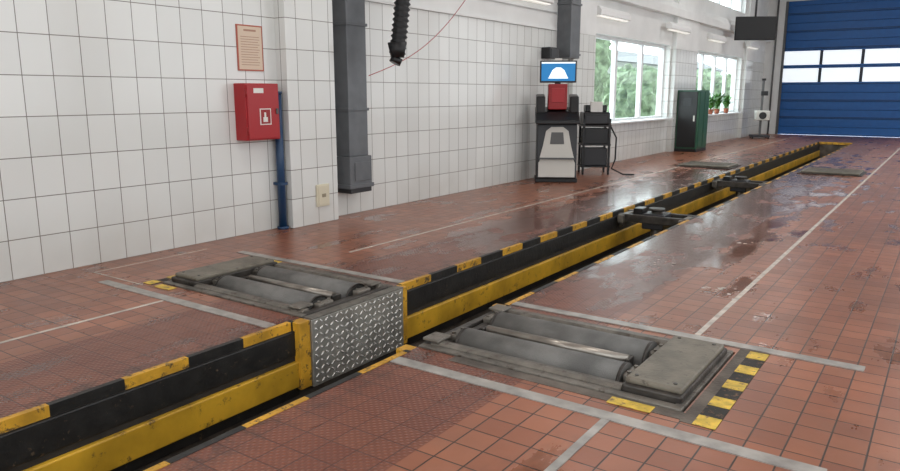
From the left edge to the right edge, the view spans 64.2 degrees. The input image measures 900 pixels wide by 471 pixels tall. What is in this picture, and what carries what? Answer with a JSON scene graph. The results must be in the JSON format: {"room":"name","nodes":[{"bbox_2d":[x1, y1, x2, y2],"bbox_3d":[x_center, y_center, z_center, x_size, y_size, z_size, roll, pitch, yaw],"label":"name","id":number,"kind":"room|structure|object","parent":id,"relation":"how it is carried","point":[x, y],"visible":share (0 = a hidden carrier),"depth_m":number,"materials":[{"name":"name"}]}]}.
{"room":"auto repair garage","nodes":[
{"label":"auto repair garage","id":0,"kind":"room"},
{"bbox_2d":[274,0,338,227],"bbox_3d":[-1.634,-2.698,7.993,0.160,5.200,0.740,8,14,34],"label":"pillar","id":1,"kind":"structure","parent":0,"point":[303,28],"depth_m":8.13,"materials":[{"name":"white tile"}]},
{"bbox_2d":[316,183,329,206],"bbox_3d":[-1.495,-0.476,8.457,0.038,0.260,0.200,8,14,34],"label":"box","id":2,"kind":"object","parent":1,"relation":"attached to","point":[322,190],"visible":1,"depth_m":8.43,"materials":[{"name":"beige plastic"}]},
{"bbox_2d":[0,0,768,282],"bbox_3d":[2.160,-3.806,13.738,0.300,5.250,33.800,8,14,34],"label":"wall","id":3,"kind":"structure","parent":0,"point":[118,140],"depth_m":7.23,"materials":[{"name":"white tile"}]},
{"bbox_2d":[235,24,263,70],"bbox_3d":[-2.110,-1.977,7.566,0.016,0.470,0.340,8,14,34],"label":"poster","id":4,"kind":"object","parent":3,"relation":"attached to","point":[249,43],"visible":1,"depth_m":7.55,"materials":[{"name":"brown paper"}]},
{"bbox_2d":[233,83,279,140],"bbox_3d":[-2.041,-1.316,7.625,0.210,0.590,0.456,8,14,34],"label":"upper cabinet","id":5,"kind":"object","parent":3,"relation":"attached to","point":[256,104],"visible":1,"depth_m":7.51,"materials":[{"name":"red metal"}]},
{"bbox_2d":[273,91,288,229],"bbox_3d":[-1.896,-0.828,7.995,0.140,1.530,0.130,8,14,34],"label":"pipe","id":6,"kind":"object","parent":3,"relation":"attached to","point":[279,144],"visible":0.73,"depth_m":7.99,"materials":[{"name":"blue metal"}]},
{"bbox_2d":[332,0,373,193],"bbox_3d":[-1.191,-2.950,8.498,0.265,4.900,0.440,8,14,34],"label":"ventilation duct","id":7,"kind":"object","parent":3,"relation":"attached to","point":[354,164],"visible":0.87,"depth_m":8.66,"materials":[{"name":"grey metal"}]},
{"bbox_2d":[369,0,464,75],"bbox_3d":[-0.203,-3.011,9.736,0.010,1.707,2.804,8,13,34],"label":"cable","id":8,"kind":"object","parent":3,"relation":"attached to","point":[464,0],"visible":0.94,"depth_m":9.64,"materials":[{"name":"red plastic"}]},
{"bbox_2d":[365,0,556,30],"bbox_3d":[0.410,-3.342,10.973,0.030,0.030,5.400,8,14,34],"label":"trim","id":9,"kind":"structure","parent":3,"relation":"attached to","point":[376,1],"depth_m":10.64,"materials":[{"name":"white paint"}]},
{"bbox_2d":[490,0,557,13],"bbox_3d":[0.400,-3.627,10.893,0.030,0.030,5.450,8,14,34],"label":"cable conduit","id":10,"kind":"object","parent":3,"relation":"attached to","point":[490,0],"visible":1,"depth_m":12.06,"materials":[{"name":"white plastic"}]},
{"bbox_2d":[524,0,553,4],"bbox_3d":[1.316,-4.052,12.053,0.150,0.195,1.600,8,14,34],"label":"wall lamp","id":11,"kind":"object","parent":3,"relation":"attached to","point":[544,2],"visible":1,"depth_m":12.44,"materials":[{"name":"white plastic"}]},
{"bbox_2d":[541,47,558,58],"bbox_3d":[1.804,-3.276,12.884,0.190,0.200,0.350,8,14,34],"label":"wall speaker","id":12,"kind":"object","parent":3,"relation":"attached to","point":[546,52],"visible":0.94,"depth_m":12.76,"materials":[{"name":"black plastic"}]},
{"bbox_2d":[557,0,581,58],"bbox_3d":[2.204,-4.797,13.077,0.295,3.050,0.440,8,14,34],"label":"ventilation duct","id":13,"kind":"object","parent":3,"relation":"attached to","point":[569,11],"visible":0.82,"depth_m":13.14,"materials":[{"name":"grey metal"}]},
{"bbox_2d":[597,6,630,21],"bbox_3d":[3.431,-4.640,15.032,0.150,0.195,1.600,8,14,34],"label":"wall lamp","id":14,"kind":"object","parent":3,"relation":"attached to","point":[604,12],"visible":0.88,"depth_m":14.89,"materials":[{"name":"white plastic"}]},
{"bbox_2d":[596,34,664,120],"bbox_3d":[4.121,-3.601,16.703,0.100,1.840,4.850,8,14,34],"label":"window","id":15,"kind":"structure","parent":3,"relation":"in","point":[614,54],"depth_m":17.18,"materials":[{"name":"white plastic"}]},
{"bbox_2d":[611,117,673,124],"bbox_3d":[4.294,-2.675,16.763,0.340,0.040,4.850,8,14,34],"label":"window sill","id":16,"kind":"structure","parent":3,"relation":"attached to","point":[660,118],"depth_m":16.76,"materials":[{"name":"white plastic"}]},
{"bbox_2d":[611,0,771,41],"bbox_3d":[2.365,-4.769,13.402,0.200,0.330,33.800,8,14,34],"label":"trim","id":17,"kind":"structure","parent":3,"relation":"attached to","point":[665,7],"depth_m":18.38,"materials":[{"name":"white paint"}]},
{"bbox_2d":[707,33,726,42],"bbox_3d":[8.002,-5.910,21.473,0.150,0.195,1.600,8,14,34],"label":"wall lamp","id":18,"kind":"object","parent":3,"relation":"attached to","point":[712,37],"visible":1,"depth_m":21.23,"materials":[{"name":"white plastic"}]},
{"bbox_2d":[698,51,737,112],"bbox_3d":[8.250,-4.748,22.520,0.100,1.840,5.400,8,14,34],"label":"window","id":19,"kind":"structure","parent":3,"relation":"in","point":[714,56],"depth_m":22.65,"materials":[{"name":"white plastic"}]},
{"bbox_2d":[710,0,741,11],"bbox_3d":[8.250,-7.397,21.997,0.100,0.700,5.400,8,14,34],"label":"window","id":20,"kind":"structure","parent":3,"relation":"in","point":[717,1],"depth_m":23.08,"materials":[{"name":"white plastic"}]},
{"bbox_2d":[708,112,743,115],"bbox_3d":[8.422,-3.823,22.580,0.340,0.040,5.400,8,14,34],"label":"window sill","id":21,"kind":"structure","parent":3,"relation":"attached to","point":[712,114],"depth_m":22.64,"materials":[{"name":"white plastic"}]},
{"bbox_2d":[708,96,720,113],"bbox_3d":[7.955,-3.930,21.564,0.379,0.562,0.900,8,14,34],"label":"potted plant","id":22,"kind":"object","parent":21,"relation":"on","point":[713,100],"visible":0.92,"depth_m":21.54,"materials":[{"name":"green plant"}]},
{"bbox_2d":[713,93,725,113],"bbox_3d":[8.342,-4.092,22.116,0.360,0.666,0.854,8,14,34],"label":"potted plant","id":23,"kind":"object","parent":21,"relation":"on","point":[716,111],"visible":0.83,"depth_m":22.06,"materials":[{"name":"green plant"}]},
{"bbox_2d":[722,95,732,112],"bbox_3d":[8.958,-4.212,22.986,0.369,0.564,0.919,8,14,34],"label":"potted plant","id":24,"kind":"object","parent":21,"relation":"on","point":[727,101],"visible":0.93,"depth_m":22.94,"materials":[{"name":"green plant"}]},
{"bbox_2d":[0,134,899,470],"bbox_3d":[6.305,-0.698,11.410,9.800,0.052,33.800,8,14,34],"label":"floor","id":25,"kind":"structure","parent":0,"point":[835,295],"depth_m":4.91,"materials":[{"name":"tile"}]},
{"bbox_2d":[0,142,852,470],"bbox_3d":[4.695,-0.074,12.241,4.305,1.606,26.600,8,14,34],"label":"pit","id":26,"kind":"object","parent":25,"relation":"in","point":[156,417],"visible":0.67,"depth_m":4.52,"materials":[{"name":"metal"}]},
{"bbox_2d":[163,255,392,318],"bbox_3d":[-1.387,0.543,5.774,1.590,0.459,0.990,8,14,34],"label":"roller brake tester","id":27,"kind":"object","parent":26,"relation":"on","point":[261,282],"visible":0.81,"depth_m":5.62,"materials":[{"name":"metal"}]},
{"bbox_2d":[304,286,403,386],"bbox_3d":[-0.682,0.720,5.309,0.084,0.492,0.990,8,14,34],"label":"plate","id":28,"kind":"object","parent":26,"relation":"attached to","point":[347,336],"visible":1,"depth_m":5.23,"materials":[{"name":"metal"}]},
{"bbox_2d":[419,304,732,412],"bbox_3d":[0.739,0.830,4.322,1.600,0.459,0.990,8,14,34],"label":"roller brake tester","id":29,"kind":"object","parent":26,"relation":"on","point":[668,373],"visible":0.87,"depth_m":4.13,"materials":[{"name":"metal"}]},
{"bbox_2d":[617,206,695,235],"bbox_3d":[2.669,-0.028,9.284,0.895,0.660,0.530,8,14,34],"label":"jack","id":30,"kind":"object","parent":26,"relation":"attached to","point":[656,220],"visible":0.74,"depth_m":9.17,"materials":[{"name":"metal"}]},
{"bbox_2d":[712,176,767,196],"bbox_3d":[5.184,-0.726,12.827,0.895,0.660,0.530,8,14,34],"label":"jack","id":31,"kind":"object","parent":26,"relation":"attached to","point":[740,185],"visible":0.66,"depth_m":12.71,"materials":[{"name":"metal"}]},
{"bbox_2d":[143,260,769,429],"bbox_3d":[-0.309,0.541,4.996,4.510,0.005,1.180,8,14,34],"label":"hazard marking","id":32,"kind":"object","parent":25,"relation":"on","point":[708,411],"visible":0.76,"depth_m":3.71,"materials":[{"name":"paint"}]},
{"bbox_2d":[97,251,865,470],"bbox_3d":[-1.262,0.834,3.507,5.300,0.006,4.940,8,14,34],"label":"floor strip","id":33,"kind":"object","parent":25,"relation":"on","point":[604,416],"visible":1,"depth_m":3.83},
{"bbox_2d":[534,58,579,182],"bbox_3d":[1.849,-1.989,12.406,0.740,2.100,0.630,1,11,5],"label":"console","id":34,"kind":"object","parent":25,"relation":"on","point":[556,123],"visible":1,"depth_m":12.25,"materials":[{"name":"black plastic"}]},
{"bbox_2d":[577,102,633,174],"bbox_3d":[2.964,-1.843,13.581,0.974,1.360,0.600,0,11,0],"label":"cart","id":35,"kind":"object","parent":25,"relation":"on","point":[595,118],"visible":1,"depth_m":13.45,"materials":[{"name":"black plastic"}]},
{"bbox_2d":[674,90,709,151],"bbox_3d":[6.476,-3.070,19.179,0.585,1.600,0.940,8,14,34],"label":"cabinet","id":36,"kind":"object","parent":25,"relation":"on","point":[692,105],"visible":1,"depth_m":18.84,"materials":[{"name":"green metal"}]},
{"bbox_2d":[654,242,752,299],"bbox_3d":[2.395,0.244,6.491,0.930,0.001,2.314,8,14,34],"label":"puddle","id":37,"kind":"object","parent":25,"relation":"on","point":[721,288],"visible":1,"depth_m":5.65,"materials":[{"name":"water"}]},
{"bbox_2d":[676,161,740,168],"bbox_3d":[5.496,-1.506,15.240,1.100,0.056,1.000,8,14,34],"label":"plate","id":38,"kind":"object","parent":25,"relation":"on","point":[697,164],"visible":1,"depth_m":15.03,"materials":[{"name":"metal"}]},
{"bbox_2d":[749,78,769,138],"bbox_3d":[10.687,-4.353,24.595,0.600,2.020,0.600,3,12,15],"label":"headlight tester","id":39,"kind":"object","parent":25,"relation":"on","point":[761,114],"visible":1,"depth_m":24.43,"materials":[{"name":"grey metal"}]},
{"bbox_2d":[797,167,866,176],"bbox_3d":[7.425,-1.246,13.922,1.100,0.056,1.000,8,14,34],"label":"plate","id":40,"kind":"object","parent":25,"relation":"on","point":[809,170],"visible":1,"depth_m":13.69,"materials":[{"name":"metal"}]},
{"bbox_2d":[567,0,597,170],"bbox_3d":[2.590,-3.879,13.978,0.120,5.200,1.000,8,14,34],"label":"pillar","id":41,"kind":"structure","parent":0,"point":[583,87],"depth_m":14.08,"materials":[{"name":"white tile"}]},
{"bbox_2d":[666,0,700,151],"bbox_3d":[6.304,-4.911,19.211,0.120,5.200,1.900,8,14,34],"label":"pillar","id":42,"kind":"structure","parent":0,"point":[684,55],"depth_m":18.92,"materials":[{"name":"white tile"}]},
{"bbox_2d":[666,21,691,33],"bbox_3d":[5.815,-5.262,18.185,0.150,0.195,1.600,8,14,34],"label":"wall lamp","id":43,"kind":"object","parent":42,"relation":"attached to","point":[671,26],"visible":1,"depth_m":17.99,"materials":[{"name":"white plastic"}]},
{"bbox_2d":[737,0,757,137],"bbox_3d":[10.390,-6.047,24.968,0.120,5.200,1.000,8,14,34],"label":"pillar","id":44,"kind":"structure","parent":0,"point":[748,58],"depth_m":24.92,"materials":[{"name":"white tile"}]},
{"bbox_2d":[746,41,759,48],"bbox_3d":[10.444,-6.548,24.707,0.150,0.195,1.400,8,14,34],"label":"wall lamp","id":45,"kind":"object","parent":44,"relation":"attached to","point":[752,45],"visible":1,"depth_m":24.44,"materials":[{"name":"white plastic"}]},
{"bbox_2d":[761,0,805,133],"bbox_3d":[16.047,-5.956,24.634,10.400,5.250,0.300,8,14,34],"label":"wall","id":46,"kind":"structure","parent":0,"point":[773,4],"depth_m":27.10,"materials":[{"name":"white paint"}]},
{"bbox_2d":[767,0,779,133],"bbox_3d":[12.194,-6.450,27.011,0.057,5.200,0.060,8,14,34],"label":"pipe","id":47,"kind":"object","parent":46,"relation":"attached to","point":[778,0],"visible":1,"depth_m":26.98,"materials":[{"name":"grey metal"}]},
{"bbox_2d":[775,0,899,137],"bbox_3d":[14.662,-5.979,25.527,5.320,4.850,0.200,8,14,34],"label":"door","id":48,"kind":"structure","parent":46,"relation":"in","point":[840,70],"depth_m":25.88,"materials":[{"name":"blue metal"}]},
{"bbox_3d":[6.305,-5.921,10.380,10.400,0.200,34.400,8,14,34],"label":"ceiling","id":49,"kind":"structure","parent":0,"visible":0},
{"bbox_2d":[388,0,410,65],"bbox_3d":[-0.494,-3.721,8.444,0.302,3.377,0.685,8,14,34],"label":"hose","id":50,"kind":"object","parent":49,"relation":"hanging from","point":[397,45],"visible":1,"depth_m":8.50,"materials":[{"name":"black rubber"}]},
{"bbox_2d":[734,0,776,39],"bbox_3d":[9.346,-7.024,21.862,1.200,2.080,0.206,1,11,5],"label":"television","id":51,"kind":"object","parent":49,"relation":"hanging from","point":[755,27],"visible":1,"depth_m":21.89,"materials":[{"name":"black plastic"}]},
{"label":"outside","id":52,"kind":"structure","parent":0,"visible":0},
{"bbox_3d":[-1.572,-9.157,55.201,53.500,0.200,130.000,8,14,34],"label":"ground","id":53,"kind":"structure","parent":52,"visible":0},
{"bbox_2d":[594,39,730,117],"bbox_3d":[18.214,-11.418,55.511,6.715,8.758,50.092,8,14,34],"label":"hedge","id":54,"kind":"object","parent":53,"relation":"on","point":[626,74],"visible":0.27,"depth_m":44.02,"materials":[{"name":"green plant"}]},
{"bbox_2d":[607,50,729,74],"bbox_3d":[18.809,-16.812,77.728,10.000,6.100,49.000,8,14,34],"label":"neighbouring building","id":55,"kind":"structure","parent":53,"relation":"on","point":[624,57],"depth_m":72.53,"materials":[{"name":"white"}]}
]}

